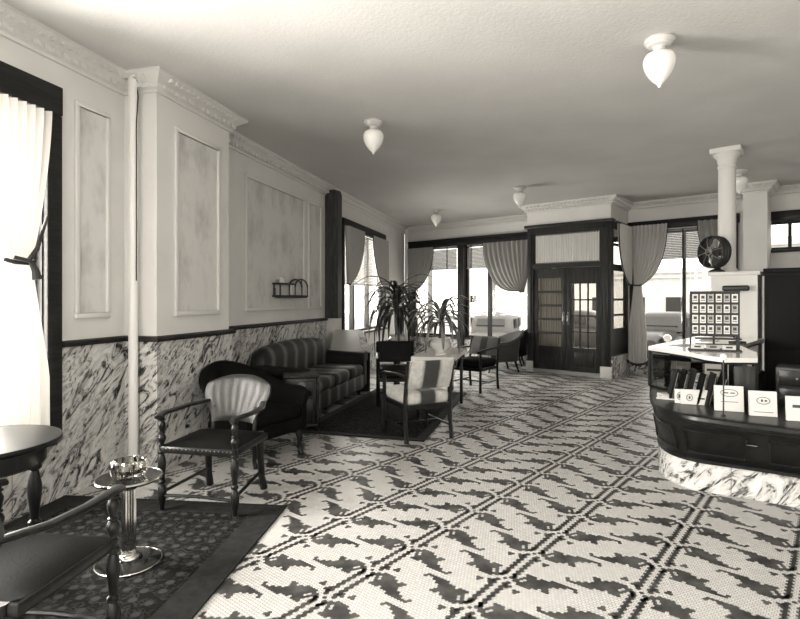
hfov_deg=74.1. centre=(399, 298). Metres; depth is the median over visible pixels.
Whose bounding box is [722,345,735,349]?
packet
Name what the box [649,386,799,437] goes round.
shelf
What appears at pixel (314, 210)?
trim panel
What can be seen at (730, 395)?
print
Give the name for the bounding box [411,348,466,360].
tablecloth
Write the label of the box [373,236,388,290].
curtain
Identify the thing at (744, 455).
reception counter
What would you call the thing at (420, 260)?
curtain
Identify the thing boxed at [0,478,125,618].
wooden armchair
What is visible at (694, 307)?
picture card
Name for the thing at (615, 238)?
trim
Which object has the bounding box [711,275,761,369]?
wall
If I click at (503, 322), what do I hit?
parked car
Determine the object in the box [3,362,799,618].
floor
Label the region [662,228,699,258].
blind
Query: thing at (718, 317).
picture card
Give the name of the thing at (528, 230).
trim
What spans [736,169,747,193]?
ceiling light
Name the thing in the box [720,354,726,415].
rod
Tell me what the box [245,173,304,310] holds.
trim panel
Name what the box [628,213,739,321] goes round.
trim
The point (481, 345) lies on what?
upholstered armchair
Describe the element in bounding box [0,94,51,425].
curtain
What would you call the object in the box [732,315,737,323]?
picture card
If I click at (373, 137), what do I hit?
ceiling light
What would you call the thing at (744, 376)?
display board
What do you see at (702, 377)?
magazine
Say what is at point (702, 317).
picture card
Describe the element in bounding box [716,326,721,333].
picture card
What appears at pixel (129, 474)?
glass ashtray
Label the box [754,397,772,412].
print
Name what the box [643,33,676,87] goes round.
ceiling light
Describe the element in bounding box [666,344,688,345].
paper sheet
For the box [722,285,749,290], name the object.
wall lamp
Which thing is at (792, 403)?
card
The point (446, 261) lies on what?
blind
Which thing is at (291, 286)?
candle
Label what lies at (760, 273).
trim ledge
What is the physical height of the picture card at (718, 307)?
0.072 m
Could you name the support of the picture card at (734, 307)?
in the postcard rack at (698, 303)
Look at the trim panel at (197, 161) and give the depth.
4.93 m
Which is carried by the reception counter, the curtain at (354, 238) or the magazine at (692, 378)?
the magazine at (692, 378)
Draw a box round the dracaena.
[404,295,476,354]
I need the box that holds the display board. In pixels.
[734,366,754,408]
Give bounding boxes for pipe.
[128,76,138,466]
[405,230,407,340]
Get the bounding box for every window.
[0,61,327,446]
[342,217,386,332]
[408,232,526,356]
[410,246,456,338]
[533,228,600,264]
[611,220,628,378]
[647,227,696,357]
[771,209,799,252]
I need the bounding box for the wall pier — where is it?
[743,192,770,369]
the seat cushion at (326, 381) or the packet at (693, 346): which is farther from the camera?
the seat cushion at (326, 381)
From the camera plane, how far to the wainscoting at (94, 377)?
4.42 m
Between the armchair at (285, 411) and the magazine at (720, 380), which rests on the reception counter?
the magazine at (720, 380)
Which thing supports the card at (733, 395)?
on the reception counter
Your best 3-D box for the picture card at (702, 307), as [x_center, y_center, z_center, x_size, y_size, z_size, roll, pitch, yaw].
[2.679,0.085,4.689,0.046,0.072,0.004,0,0,25]
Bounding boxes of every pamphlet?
[656,396,674,399]
[657,392,674,395]
[657,394,674,397]
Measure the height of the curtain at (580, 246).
0.570 m
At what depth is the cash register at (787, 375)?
4.07 m
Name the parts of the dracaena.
stem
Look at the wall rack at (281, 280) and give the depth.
7.31 m
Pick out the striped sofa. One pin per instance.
(341, 374)
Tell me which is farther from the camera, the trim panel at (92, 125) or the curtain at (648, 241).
the curtain at (648, 241)
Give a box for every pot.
[389,334,404,340]
[430,337,450,354]
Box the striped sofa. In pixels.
[250,338,367,409]
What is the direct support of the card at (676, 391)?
on the reception counter
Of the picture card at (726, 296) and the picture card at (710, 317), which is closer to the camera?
the picture card at (726, 296)
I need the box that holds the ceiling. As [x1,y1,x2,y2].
[1,0,799,226]
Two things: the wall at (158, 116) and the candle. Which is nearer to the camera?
the wall at (158, 116)
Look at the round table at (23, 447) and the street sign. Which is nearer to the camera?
the round table at (23, 447)
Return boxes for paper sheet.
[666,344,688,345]
[698,339,718,341]
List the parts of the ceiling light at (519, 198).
ceiling plate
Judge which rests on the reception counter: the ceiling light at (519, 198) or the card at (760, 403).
the card at (760, 403)
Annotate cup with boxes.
[278,277,285,282]
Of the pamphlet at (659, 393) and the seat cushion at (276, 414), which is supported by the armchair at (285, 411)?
the seat cushion at (276, 414)
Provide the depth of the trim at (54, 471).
3.76 m
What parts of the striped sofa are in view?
arm, backrest, arm, arm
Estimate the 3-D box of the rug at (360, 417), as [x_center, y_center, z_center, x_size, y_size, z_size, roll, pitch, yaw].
[-0.064,1.442,6.962,1.450,0.012,2.900,0,0,16]
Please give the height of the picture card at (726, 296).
0.072 m
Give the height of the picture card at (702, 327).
0.072 m
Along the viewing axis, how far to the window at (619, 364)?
10.07 m
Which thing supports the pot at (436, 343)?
on the tablecloth
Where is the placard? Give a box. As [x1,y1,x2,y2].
[705,364,728,394]
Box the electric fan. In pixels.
[697,236,731,271]
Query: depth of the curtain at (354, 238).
9.77 m
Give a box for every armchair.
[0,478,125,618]
[154,374,270,516]
[199,360,310,469]
[376,341,415,406]
[380,359,457,443]
[453,336,499,393]
[477,330,523,372]
[498,329,526,366]
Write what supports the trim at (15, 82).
in the wall at (75, 86)
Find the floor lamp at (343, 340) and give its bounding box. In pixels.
[330,330,370,391]
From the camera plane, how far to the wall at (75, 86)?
4.46 m
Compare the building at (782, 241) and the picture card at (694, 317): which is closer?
the picture card at (694, 317)
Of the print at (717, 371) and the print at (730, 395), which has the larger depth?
the print at (717, 371)
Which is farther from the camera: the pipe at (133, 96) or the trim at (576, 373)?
the trim at (576, 373)
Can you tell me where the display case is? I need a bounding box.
[648,336,764,403]
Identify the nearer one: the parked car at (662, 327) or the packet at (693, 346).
the packet at (693, 346)
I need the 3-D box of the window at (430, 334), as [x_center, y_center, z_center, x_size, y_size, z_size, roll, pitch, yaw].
[0.891,-0.170,13.456,1.570,2.280,0.200,0,0,40]
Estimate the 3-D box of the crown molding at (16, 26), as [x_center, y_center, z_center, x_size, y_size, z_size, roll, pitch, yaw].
[-0.105,-1.795,4.520,11.900,0.150,15.016,0,0,40]
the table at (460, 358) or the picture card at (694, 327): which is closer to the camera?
the picture card at (694, 327)
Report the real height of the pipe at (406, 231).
3.300 m
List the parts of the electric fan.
blade, blade, blade, motor, blade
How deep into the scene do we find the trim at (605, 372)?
9.71 m
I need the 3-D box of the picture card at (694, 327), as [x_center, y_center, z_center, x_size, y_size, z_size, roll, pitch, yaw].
[2.626,0.269,4.714,0.046,0.072,0.004,0,0,25]
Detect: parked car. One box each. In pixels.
[470,311,523,336]
[574,310,619,348]
[645,311,694,351]
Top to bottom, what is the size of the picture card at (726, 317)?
0.072 m
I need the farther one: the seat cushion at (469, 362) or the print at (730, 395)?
the seat cushion at (469, 362)
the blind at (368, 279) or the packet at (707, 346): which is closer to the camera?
the packet at (707, 346)
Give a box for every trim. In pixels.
[0,437,69,520]
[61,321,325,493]
[325,189,341,317]
[368,335,526,367]
[524,218,615,370]
[526,360,611,378]
[527,229,549,360]
[533,368,599,377]
[568,237,617,346]
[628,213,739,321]
[629,358,647,373]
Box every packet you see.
[691,344,703,348]
[706,345,719,349]
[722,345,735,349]
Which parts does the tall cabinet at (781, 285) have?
door, door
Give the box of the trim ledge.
[708,271,763,275]
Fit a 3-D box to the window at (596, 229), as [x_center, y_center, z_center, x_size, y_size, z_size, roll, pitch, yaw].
[3.217,-1.000,10.234,1.350,0.620,0.051,0,0,40]
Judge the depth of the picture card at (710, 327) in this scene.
4.66 m
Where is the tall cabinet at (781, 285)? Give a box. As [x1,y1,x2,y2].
[763,267,799,391]
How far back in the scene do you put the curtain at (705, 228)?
9.44 m
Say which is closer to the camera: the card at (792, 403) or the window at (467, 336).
the card at (792, 403)
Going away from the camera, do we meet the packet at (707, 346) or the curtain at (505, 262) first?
the packet at (707, 346)
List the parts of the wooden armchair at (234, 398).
leg, arm post, arm, leg, seat, seat frame, arm post, leg, backrest, arm, leg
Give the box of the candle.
[290,285,292,294]
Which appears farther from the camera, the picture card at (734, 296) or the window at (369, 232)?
the window at (369, 232)
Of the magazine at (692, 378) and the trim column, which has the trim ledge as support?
the trim column
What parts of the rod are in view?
rod, knob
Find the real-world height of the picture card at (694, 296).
0.072 m
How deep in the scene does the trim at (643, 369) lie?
10.28 m
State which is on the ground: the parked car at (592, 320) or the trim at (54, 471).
the parked car at (592, 320)
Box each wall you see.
[0,36,403,349]
[124,93,228,335]
[408,194,799,355]
[527,205,627,225]
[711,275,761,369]
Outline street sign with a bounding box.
[470,295,476,301]
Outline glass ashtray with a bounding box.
[109,455,148,479]
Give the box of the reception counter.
[649,386,799,507]
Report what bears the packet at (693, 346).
in the postcard rack at (698, 303)
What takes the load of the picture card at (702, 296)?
in the postcard rack at (698, 303)
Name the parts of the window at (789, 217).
sill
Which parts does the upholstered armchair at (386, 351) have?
leg, leg, arm, seat rail, backrest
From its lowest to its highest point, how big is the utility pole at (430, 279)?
7.000 m
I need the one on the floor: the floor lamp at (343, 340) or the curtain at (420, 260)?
the floor lamp at (343, 340)
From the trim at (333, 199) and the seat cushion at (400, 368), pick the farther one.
the trim at (333, 199)
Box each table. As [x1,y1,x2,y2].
[0,424,62,532]
[416,356,462,419]
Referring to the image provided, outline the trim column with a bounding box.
[709,144,743,271]
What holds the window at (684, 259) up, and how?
in the wall at (790, 202)
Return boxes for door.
[534,268,565,369]
[567,267,600,373]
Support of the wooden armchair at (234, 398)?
on the floral rug at (201, 543)
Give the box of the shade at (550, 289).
[539,278,561,346]
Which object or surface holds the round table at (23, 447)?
on the floral rug at (201, 543)
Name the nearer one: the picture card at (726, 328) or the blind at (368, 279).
the picture card at (726, 328)
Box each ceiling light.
[363,118,383,153]
[431,209,441,225]
[513,186,526,207]
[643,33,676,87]
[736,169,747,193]
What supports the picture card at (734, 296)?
in the postcard rack at (698, 303)
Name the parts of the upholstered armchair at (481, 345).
leg, seat rail, leg, backrest, arm, leg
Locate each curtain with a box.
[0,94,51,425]
[345,225,364,284]
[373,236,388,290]
[408,247,433,292]
[483,240,526,291]
[536,230,598,263]
[617,223,632,284]
[627,223,667,365]
[697,219,717,265]
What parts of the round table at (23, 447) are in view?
leg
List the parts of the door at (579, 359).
handle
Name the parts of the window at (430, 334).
sill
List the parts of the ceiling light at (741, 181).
ceiling plate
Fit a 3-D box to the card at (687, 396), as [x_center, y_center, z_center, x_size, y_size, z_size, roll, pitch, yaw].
[2.319,0.772,4.169,0.200,0.118,0.046,0,0,19]
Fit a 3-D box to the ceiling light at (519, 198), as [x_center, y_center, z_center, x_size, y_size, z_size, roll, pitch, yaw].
[2.000,-1.696,8.850,0.220,0.348,0.220,0,0,0]
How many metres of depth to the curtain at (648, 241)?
10.14 m
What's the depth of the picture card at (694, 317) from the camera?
4.71 m
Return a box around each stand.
[92,466,163,577]
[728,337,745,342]
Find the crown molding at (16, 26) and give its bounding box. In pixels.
[0,0,799,233]
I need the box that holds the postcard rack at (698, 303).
[687,291,741,351]
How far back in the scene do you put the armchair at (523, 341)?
11.34 m
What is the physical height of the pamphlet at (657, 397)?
0.011 m
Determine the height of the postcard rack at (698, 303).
0.520 m
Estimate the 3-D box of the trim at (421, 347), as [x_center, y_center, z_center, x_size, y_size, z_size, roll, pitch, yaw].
[1.207,1.200,10.965,3.651,0.500,5.472,0,0,14]
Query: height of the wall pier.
3.320 m
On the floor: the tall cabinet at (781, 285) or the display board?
the tall cabinet at (781, 285)
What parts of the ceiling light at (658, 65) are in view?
ceiling plate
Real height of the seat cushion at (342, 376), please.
0.160 m
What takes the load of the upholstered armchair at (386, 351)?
on the rug at (360, 417)
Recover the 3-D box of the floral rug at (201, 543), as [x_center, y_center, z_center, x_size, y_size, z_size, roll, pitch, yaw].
[-1.772,1.442,2.501,1.680,0.012,2.600,0,0,7]
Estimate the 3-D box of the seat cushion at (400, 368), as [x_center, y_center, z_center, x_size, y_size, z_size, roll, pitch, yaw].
[-0.050,1.000,7.350,0.500,0.140,0.560,0,0,-3]
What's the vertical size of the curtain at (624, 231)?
1.124 m
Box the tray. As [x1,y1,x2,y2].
[92,466,163,489]
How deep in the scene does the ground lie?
44.78 m
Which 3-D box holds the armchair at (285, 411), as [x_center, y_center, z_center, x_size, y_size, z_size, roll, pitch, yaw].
[-1.422,1.025,4.958,0.856,0.855,0.895,0,0,31]
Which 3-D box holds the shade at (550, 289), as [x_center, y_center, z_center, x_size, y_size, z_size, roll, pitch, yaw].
[2.979,0.260,10.472,0.493,1.380,0.018,0,0,40]
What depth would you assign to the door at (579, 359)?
10.00 m
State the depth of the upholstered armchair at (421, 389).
5.36 m
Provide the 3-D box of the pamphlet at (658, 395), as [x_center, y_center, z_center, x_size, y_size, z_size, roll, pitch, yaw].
[2.230,0.810,4.423,0.140,0.011,0.100,0,0,14]
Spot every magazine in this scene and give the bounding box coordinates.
[667,368,677,398]
[677,368,687,388]
[686,368,697,388]
[696,372,706,404]
[705,372,716,406]
[712,372,727,405]
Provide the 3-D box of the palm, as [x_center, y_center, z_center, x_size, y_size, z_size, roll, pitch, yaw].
[-0.056,0.304,8.466,1.192,1.408,1.379,0,0,37]
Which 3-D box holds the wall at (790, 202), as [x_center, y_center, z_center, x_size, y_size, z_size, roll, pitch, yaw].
[4.778,-0.210,10.364,11.900,3.320,0.251,0,0,40]
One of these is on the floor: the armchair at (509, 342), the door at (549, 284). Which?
the armchair at (509, 342)
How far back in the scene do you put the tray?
2.83 m
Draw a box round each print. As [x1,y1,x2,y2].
[707,369,720,384]
[720,389,737,402]
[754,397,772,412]
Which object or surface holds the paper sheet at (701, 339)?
on the display case
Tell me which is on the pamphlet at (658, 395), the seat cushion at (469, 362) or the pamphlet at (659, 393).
the pamphlet at (659, 393)
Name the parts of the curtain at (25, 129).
cord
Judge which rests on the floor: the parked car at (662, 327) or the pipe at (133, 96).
the pipe at (133, 96)
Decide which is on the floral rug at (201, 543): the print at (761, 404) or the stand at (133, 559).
the stand at (133, 559)
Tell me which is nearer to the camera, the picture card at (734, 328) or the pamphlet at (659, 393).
the pamphlet at (659, 393)
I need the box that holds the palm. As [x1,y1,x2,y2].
[358,274,441,355]
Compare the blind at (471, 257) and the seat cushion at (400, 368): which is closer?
the seat cushion at (400, 368)
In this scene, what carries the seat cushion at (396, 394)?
on the upholstered armchair at (421, 389)
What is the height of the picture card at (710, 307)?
0.072 m
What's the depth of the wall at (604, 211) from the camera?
10.12 m
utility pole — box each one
[428,270,432,332]
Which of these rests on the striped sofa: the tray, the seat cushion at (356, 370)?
the seat cushion at (356, 370)
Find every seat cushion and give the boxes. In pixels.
[257,401,299,427]
[307,368,349,385]
[311,363,362,378]
[316,374,334,391]
[380,364,405,377]
[386,384,447,404]
[455,356,495,368]
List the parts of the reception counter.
panel moulding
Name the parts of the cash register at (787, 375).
drawer, drawer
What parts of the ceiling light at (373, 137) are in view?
ceiling plate, globe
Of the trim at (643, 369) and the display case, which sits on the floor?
the display case
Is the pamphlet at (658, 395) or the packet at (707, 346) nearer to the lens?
the pamphlet at (658, 395)
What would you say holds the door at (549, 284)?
in the wall at (604, 211)
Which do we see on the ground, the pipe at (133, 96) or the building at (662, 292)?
the building at (662, 292)
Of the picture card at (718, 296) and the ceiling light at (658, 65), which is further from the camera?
the picture card at (718, 296)
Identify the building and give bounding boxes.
[519,268,702,326]
[699,235,799,290]
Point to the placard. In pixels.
(715, 368)
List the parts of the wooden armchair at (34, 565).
backrest, arm post, arm, leg, seat, seat frame, arm, leg, arm post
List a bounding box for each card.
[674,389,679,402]
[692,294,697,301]
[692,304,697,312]
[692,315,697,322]
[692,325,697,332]
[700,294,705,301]
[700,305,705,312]
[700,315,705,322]
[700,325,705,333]
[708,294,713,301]
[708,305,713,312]
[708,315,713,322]
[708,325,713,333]
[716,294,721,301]
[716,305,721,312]
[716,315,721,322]
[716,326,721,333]
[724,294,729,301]
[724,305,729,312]
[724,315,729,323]
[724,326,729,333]
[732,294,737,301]
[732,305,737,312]
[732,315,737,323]
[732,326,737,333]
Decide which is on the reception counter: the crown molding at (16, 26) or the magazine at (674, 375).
the magazine at (674, 375)
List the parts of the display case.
glass, panel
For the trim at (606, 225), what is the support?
attached to the wall at (604, 211)
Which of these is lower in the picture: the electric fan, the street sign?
the street sign
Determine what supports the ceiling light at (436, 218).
attached to the ceiling
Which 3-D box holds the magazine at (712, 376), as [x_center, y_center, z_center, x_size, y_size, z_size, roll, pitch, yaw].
[2.406,0.701,4.122,0.073,0.259,0.120,0,0,16]
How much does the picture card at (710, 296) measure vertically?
0.072 m
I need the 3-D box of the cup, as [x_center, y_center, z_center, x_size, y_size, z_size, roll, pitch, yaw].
[-1.587,-0.258,7.129,0.100,0.075,0.100,0,0,14]
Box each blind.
[345,235,382,286]
[430,246,456,269]
[467,244,485,268]
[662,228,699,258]
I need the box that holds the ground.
[345,314,526,333]
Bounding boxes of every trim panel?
[74,100,110,318]
[174,126,220,315]
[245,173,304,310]
[308,200,321,308]
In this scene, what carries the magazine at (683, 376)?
on the reception counter
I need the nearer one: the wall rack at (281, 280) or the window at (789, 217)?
the wall rack at (281, 280)
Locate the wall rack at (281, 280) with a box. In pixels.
[272,277,307,297]
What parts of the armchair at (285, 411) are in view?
seat, leg, backrest, leg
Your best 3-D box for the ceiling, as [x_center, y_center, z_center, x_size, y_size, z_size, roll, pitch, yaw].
[3.336,-1.970,4.697,11.213,0.200,17.102,0,0,14]
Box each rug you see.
[4,495,286,618]
[301,388,466,441]

